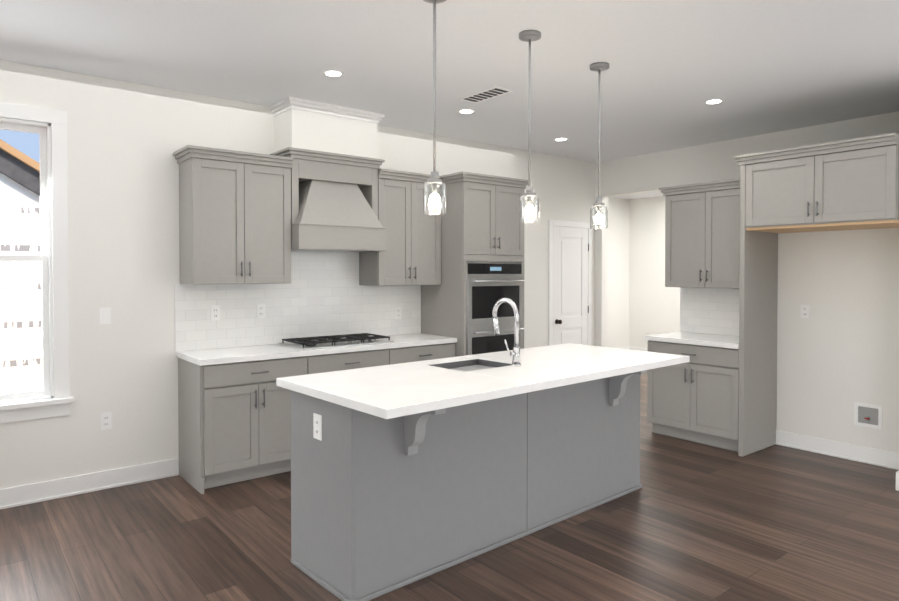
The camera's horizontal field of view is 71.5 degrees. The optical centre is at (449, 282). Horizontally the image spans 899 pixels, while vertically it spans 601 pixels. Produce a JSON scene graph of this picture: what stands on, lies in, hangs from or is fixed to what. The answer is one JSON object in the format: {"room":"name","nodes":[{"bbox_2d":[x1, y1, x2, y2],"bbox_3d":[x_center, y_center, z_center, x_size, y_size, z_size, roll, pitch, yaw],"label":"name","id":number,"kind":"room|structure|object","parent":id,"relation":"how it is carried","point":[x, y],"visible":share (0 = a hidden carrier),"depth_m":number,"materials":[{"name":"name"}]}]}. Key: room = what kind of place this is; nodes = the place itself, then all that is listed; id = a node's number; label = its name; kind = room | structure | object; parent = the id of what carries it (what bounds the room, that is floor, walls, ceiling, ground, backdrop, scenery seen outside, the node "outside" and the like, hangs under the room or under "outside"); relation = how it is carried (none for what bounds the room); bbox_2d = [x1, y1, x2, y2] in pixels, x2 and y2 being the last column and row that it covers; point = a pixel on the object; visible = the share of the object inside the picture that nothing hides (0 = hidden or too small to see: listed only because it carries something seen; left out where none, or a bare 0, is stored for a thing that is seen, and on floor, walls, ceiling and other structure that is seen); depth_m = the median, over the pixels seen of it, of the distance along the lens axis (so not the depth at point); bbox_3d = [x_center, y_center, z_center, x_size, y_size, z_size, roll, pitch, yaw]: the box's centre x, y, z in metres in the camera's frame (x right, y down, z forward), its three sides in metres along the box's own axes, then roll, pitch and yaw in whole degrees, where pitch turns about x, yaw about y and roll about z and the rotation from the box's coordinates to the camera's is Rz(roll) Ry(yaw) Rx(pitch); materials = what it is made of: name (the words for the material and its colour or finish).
{"room":"kitchen","nodes":[
{"label":"kitchen","id":0,"kind":"room"},
{"bbox_2d":[0,370,898,600],"bbox_3d":[1.418,1.470,3.928,12.600,0.060,9.600,-1,1,-39],"label":"floor","id":1,"kind":"structure","parent":0,"point":[691,521],"depth_m":3.46,"materials":[{"name":"brown wood"}]},
{"bbox_2d":[178,357,319,493],"bbox_3d":[-1.514,0.990,4.685,0.844,0.876,0.537,-1,1,-39],"label":"base cabinet","id":2,"kind":"object","parent":1,"relation":"on","point":[234,414],"depth_m":4.42,"materials":[{"name":"grey wood"}]},
{"bbox_2d":[176,333,455,364],"bbox_3d":[-0.975,0.525,5.096,2.232,0.040,0.558,-1,1,-39],"label":"countertop","id":3,"kind":"structure","parent":2,"relation":"on","point":[405,341],"depth_m":4.72,"materials":[{"name":"white stone"}]},
{"bbox_2d":[279,333,393,349],"bbox_3d":[-0.921,0.481,5.134,0.825,0.046,0.440,-1,1,-39],"label":"cooktop","id":4,"kind":"object","parent":3,"relation":"in","point":[306,343],"visible":1,"depth_m":5.04,"materials":[{"name":"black metal"}]},
{"bbox_2d":[320,349,399,372],"bbox_3d":[-0.947,0.983,5.139,0.851,0.876,0.537,-1,1,-39],"label":"base cabinet","id":5,"kind":"object","parent":1,"relation":"on","point":[331,362],"depth_m":4.97,"materials":[{"name":"grey wood"}]},
{"bbox_2d":[400,341,456,362],"bbox_3d":[-0.410,0.976,5.569,0.767,0.876,0.537,-1,1,-39],"label":"base cabinet","id":6,"kind":"object","parent":1,"relation":"on","point":[418,352],"depth_m":5.39,"materials":[{"name":"grey wood"}]},
{"bbox_2d":[282,371,645,600],"bbox_3d":[0.309,0.988,3.723,2.393,0.910,0.949,-1,1,-39],"label":"kitchen island","id":7,"kind":"object","parent":1,"relation":"on","point":[403,474],"depth_m":3.19,"materials":[{"name":"grey wood"}]},
{"bbox_2d":[313,413,321,440],"bbox_3d":[-0.637,0.699,3.018,0.010,0.120,0.075,-1,1,-39],"label":"outlet","id":8,"kind":"object","parent":7,"relation":"attached to","point":[317,426],"visible":1,"depth_m":3.01,"materials":[{"name":"white plastic"}]},
{"bbox_2d":[276,343,689,422],"bbox_3d":[0.341,0.514,3.686,2.480,0.040,1.092,-1,1,-39],"label":"island countertop","id":9,"kind":"structure","parent":7,"relation":"on","point":[401,390],"depth_m":3.27,"materials":[{"name":"white stone"}]},
{"bbox_2d":[436,359,507,370],"bbox_3d":[0.135,0.625,3.739,0.443,0.256,0.368,-1,1,-39],"label":"sink","id":10,"kind":"object","parent":9,"relation":"in","point":[461,364],"depth_m":3.90,"materials":[{"name":"grey metal"}]},
{"bbox_2d":[492,298,520,366],"bbox_3d":[0.321,0.293,3.715,0.110,0.398,0.223,-1,1,-39],"label":"faucet","id":11,"kind":"object","parent":9,"relation":"on","point":[515,353],"visible":1,"depth_m":3.66,"materials":[{"name":"silver metal"}]},
{"bbox_2d":[421,172,527,356],"bbox_3d":[0.246,0.218,5.969,0.849,2.378,0.714,-1,1,-39],"label":"tall cabinet","id":12,"kind":"object","parent":1,"relation":"on","point":[482,249],"visible":0.58,"depth_m":5.68,"materials":[{"name":"grey wood"}]},
{"bbox_2d":[644,332,738,451],"bbox_3d":[2.309,0.955,5.630,0.628,0.915,0.884,-1,1,-39],"label":"base cabinet","id":13,"kind":"object","parent":1,"relation":"on","point":[695,399],"visible":0.83,"depth_m":5.42,"materials":[{"name":"grey wood"}]},
{"bbox_2d":[733,132,898,456],"bbox_3d":[2.903,0.202,4.865,0.640,2.445,1.115,-1,1,-39],"label":"surround","id":14,"kind":"object","parent":1,"relation":"on","point":[850,184],"visible":1,"depth_m":4.88,"materials":[{"name":"grey wood"}]},
{"bbox_2d":[0,60,898,488],"bbox_3d":[1.418,0.020,3.905,12.840,2.840,9.840,-1,1,-39],"label":"wall","id":15,"kind":"structure","parent":0,"point":[838,352],"depth_m":4.86,"materials":[{"name":"paint"}]},
{"bbox_2d":[0,102,74,422],"bbox_3d":[-2.995,-0.117,3.868,1.125,2.025,0.180,-1,1,-39],"label":"window","id":16,"kind":"structure","parent":15,"relation":"in","point":[51,131],"depth_m":4.13,"materials":[{"name":"white wood"}]},
{"bbox_2d":[0,458,178,509],"bbox_3d":[-3.584,1.387,3.369,4.033,0.125,0.022,-1,1,-39],"label":"baseboard","id":17,"kind":"structure","parent":15,"relation":"attached to","point":[26,494],"depth_m":4.25,"materials":[{"name":"white wood"}]},
{"bbox_2d":[99,307,110,323],"bbox_3d":[-2.382,0.233,4.319,0.070,0.115,0.009,-1,1,-39],"label":"light switch","id":18,"kind":"object","parent":15,"relation":"attached to","point":[105,318],"depth_m":4.32,"materials":[{"name":"white plastic"}]},
{"bbox_2d":[100,412,111,429],"bbox_3d":[-2.382,0.963,4.331,0.070,0.115,0.008,-1,1,-39],"label":"outlet","id":19,"kind":"object","parent":15,"relation":"attached to","point":[105,418],"depth_m":4.33,"materials":[{"name":"white plastic"}]},
{"bbox_2d":[211,305,219,320],"bbox_3d":[-1.791,0.236,4.782,0.070,0.115,0.008,-1,1,-39],"label":"outlet","id":20,"kind":"object","parent":15,"relation":"attached to","point":[215,309],"depth_m":4.78,"materials":[{"name":"white plastic"}]},
{"bbox_2d":[173,145,292,284],"bbox_3d":[-1.613,-0.469,4.691,0.777,0.963,0.369,-1,1,-39],"label":"upper cabinet","id":21,"kind":"object","parent":15,"relation":"attached to","point":[234,217],"visible":1,"depth_m":4.56,"materials":[{"name":"grey wood"}]},
{"bbox_2d":[257,304,264,317],"bbox_3d":[-1.510,0.232,5.007,0.070,0.115,0.008,-1,1,-39],"label":"outlet","id":22,"kind":"object","parent":15,"relation":"attached to","point":[260,307],"depth_m":5.00,"materials":[{"name":"white plastic"}]},
{"bbox_2d":[174,251,420,351],"bbox_3d":[-1.151,0.120,5.302,2.238,0.763,0.008,-1,1,-39],"label":"tile backsplash","id":23,"kind":"structure","parent":15,"relation":"attached to","point":[323,294],"depth_m":5.22,"materials":[{"name":"white tile"}]},
{"bbox_2d":[270,96,383,122],"bbox_3d":[-1.002,-1.382,5.165,0.859,0.075,0.370,-1,1,-39],"label":"crown molding","id":24,"kind":"structure","parent":15,"relation":"attached to","point":[289,102],"depth_m":4.98,"materials":[{"name":"white wood"}]},
{"bbox_2d":[270,147,386,252],"bbox_3d":[-0.975,-0.646,5.143,0.865,0.780,0.456,-1,1,-39],"label":"range hood","id":25,"kind":"object","parent":15,"relation":"attached to","point":[334,202],"visible":0.71,"depth_m":5.00,"materials":[{"name":"grey wood"}]},
{"bbox_2d":[395,307,400,318],"bbox_3d":[-0.480,0.289,5.832,0.070,0.115,0.008,-1,1,-39],"label":"outlet","id":26,"kind":"object","parent":15,"relation":"attached to","point":[397,309],"depth_m":5.83,"materials":[{"name":"white plastic"}]},
{"bbox_2d":[359,169,442,285],"bbox_3d":[-0.428,-0.469,5.639,0.679,0.993,0.369,-1,1,-39],"label":"upper cabinet","id":27,"kind":"object","parent":15,"relation":"attached to","point":[411,255],"visible":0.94,"depth_m":5.50,"materials":[{"name":"grey wood"}]},
{"bbox_2d":[548,220,591,345],"bbox_3d":[1.429,0.337,7.366,0.755,2.095,0.018,-1,1,-39],"label":"door frame","id":28,"kind":"structure","parent":15,"relation":"attached to","point":[552,223],"depth_m":7.20,"materials":[{"name":"white wood"}]},
{"bbox_2d":[553,226,588,344],"bbox_3d":[1.454,0.366,7.342,0.626,2.014,0.082,-1,1,-39],"label":"pantry door","id":29,"kind":"structure","parent":15,"relation":"in","point":[570,284],"depth_m":7.36,"materials":[{"name":"white wood"}]},
{"bbox_2d":[628,346,646,350],"bbox_3d":[5.207,1.292,9.263,0.014,0.125,6.000,-1,1,-39],"label":"baseboard","id":30,"kind":"structure","parent":15,"relation":"attached to","point":[629,347],"depth_m":11.45,"materials":[{"name":"white wood"}]},
{"bbox_2d":[659,178,739,288],"bbox_3d":[2.393,-0.419,5.710,0.369,0.940,0.852,-1,1,-39],"label":"upper cabinet","id":31,"kind":"object","parent":15,"relation":"attached to","point":[702,235],"visible":0.77,"depth_m":5.62,"materials":[{"name":"grey wood"}]},
{"bbox_2d":[680,287,739,335],"bbox_3d":[2.552,0.272,5.813,0.008,0.443,0.884,-1,1,-39],"label":"tile backsplash","id":32,"kind":"structure","parent":15,"relation":"attached to","point":[710,311],"depth_m":5.91,"materials":[{"name":"white tile"}]},
{"bbox_2d":[801,305,809,318],"bbox_3d":[2.995,0.248,5.260,0.008,0.115,0.070,-1,1,-39],"label":"outlet","id":33,"kind":"object","parent":15,"relation":"attached to","point":[805,309],"depth_m":5.25,"materials":[{"name":"white plastic"}]},
{"bbox_2d":[775,430,898,468],"bbox_3d":[3.175,1.360,5.039,0.026,0.125,1.052,-1,1,-39],"label":"baseboard","id":34,"kind":"structure","parent":15,"relation":"attached to","point":[877,457],"depth_m":5.06,"materials":[{"name":"white wood"}]},
{"bbox_2d":[854,402,882,428],"bbox_3d":[3.278,1.049,4.897,0.035,0.180,0.190,-1,1,-39],"label":"water valve box","id":35,"kind":"object","parent":15,"relation":"attached to","point":[868,415],"depth_m":4.91,"materials":[{"name":"white plastic"}]},
{"bbox_2d":[892,468,898,490],"bbox_3d":[3.347,1.377,3.971,0.016,0.125,0.859,-1,1,-39],"label":"baseboard","id":36,"kind":"structure","parent":15,"relation":"attached to","point":[897,473],"depth_m":4.29,"materials":[{"name":"white wood"}]},
{"bbox_2d":[0,0,898,199],"bbox_3d":[1.418,-1.440,3.881,12.600,0.080,9.600,-1,1,-39],"label":"ceiling","id":37,"kind":"structure","parent":0,"point":[759,67],"depth_m":3.91,"materials":[{"name":"paint"}]},
{"bbox_2d":[322,70,344,76],"bbox_3d":[-0.781,-1.402,4.197,0.150,0.005,0.150,-1,1,-39],"label":"recessed light","id":38,"kind":"object","parent":37,"relation":"in","point":[333,73],"visible":1,"depth_m":4.19,"materials":[{"name":"white"}]},
{"bbox_2d":[423,0,445,214],"bbox_3d":[-0.071,-0.858,3.006,0.124,1.054,0.124,-1,1,-39],"label":"pendant light","id":39,"kind":"object","parent":37,"relation":"hanging from","point":[434,181],"visible":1,"depth_m":3.00,"materials":[{"name":"silver metal"}]},
{"bbox_2d":[457,109,474,113],"bbox_3d":[0.140,-1.418,5.190,0.150,0.005,0.150,-1,1,-39],"label":"recessed light","id":40,"kind":"object","parent":37,"relation":"in","point":[465,111],"visible":1,"depth_m":5.18,"materials":[{"name":"white"}]},
{"bbox_2d":[459,86,513,102],"bbox_3d":[0.271,-1.409,4.706,0.180,0.007,0.420,-1,1,-39],"label":"ceiling vent","id":41,"kind":"object","parent":37,"relation":"in","point":[486,94],"visible":0.98,"depth_m":4.68,"materials":[{"name":"white metal"}]},
{"bbox_2d":[519,30,540,221],"bbox_3d":[0.451,-0.866,3.514,0.124,1.054,0.124,-1,1,-39],"label":"pendant light","id":42,"kind":"object","parent":37,"relation":"hanging from","point":[529,36],"visible":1,"depth_m":3.50,"materials":[{"name":"silver metal"}]},
{"bbox_2d":[554,138,567,140],"bbox_3d":[1.122,-1.435,6.284,0.150,0.005,0.150,-1,1,-39],"label":"recessed light","id":43,"kind":"object","parent":37,"relation":"in","point":[560,139],"visible":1,"depth_m":6.28,"materials":[{"name":"white"}]},
{"bbox_2d":[590,62,608,228],"bbox_3d":[0.969,-0.875,4.043,0.124,1.054,0.124,-1,1,-39],"label":"pendant light","id":44,"kind":"object","parent":37,"relation":"hanging from","point":[598,67],"visible":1,"depth_m":4.03,"materials":[{"name":"silver metal"}]},
{"bbox_2d":[704,99,723,103],"bbox_3d":[2.071,-1.413,4.891,0.150,0.005,0.150,-1,1,-39],"label":"recessed light","id":45,"kind":"object","parent":37,"relation":"in","point":[713,101],"visible":1,"depth_m":4.88,"materials":[{"name":"white"}]},
{"label":"outside","id":46,"kind":"structure","parent":0,"visible":0},
{"bbox_2d":[0,129,39,162],"bbox_3d":[-9.343,-5.207,12.949,30.000,15.000,0.100,-1,1,-39],"label":"sky","id":47,"kind":"structure","parent":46,"point":[26,143],"depth_m":13.21,"materials":[{"name":"blue"}]},
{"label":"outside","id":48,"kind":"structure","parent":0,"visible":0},
{"bbox_2d":[0,139,42,393],"bbox_3d":[-6.575,-2.135,5.697,9.200,7.091,0.360,-1,1,-39],"label":"neighbouring house","id":49,"kind":"structure","parent":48,"point":[20,326],"depth_m":7.08,"materials":[{"name":"white"}]}
]}

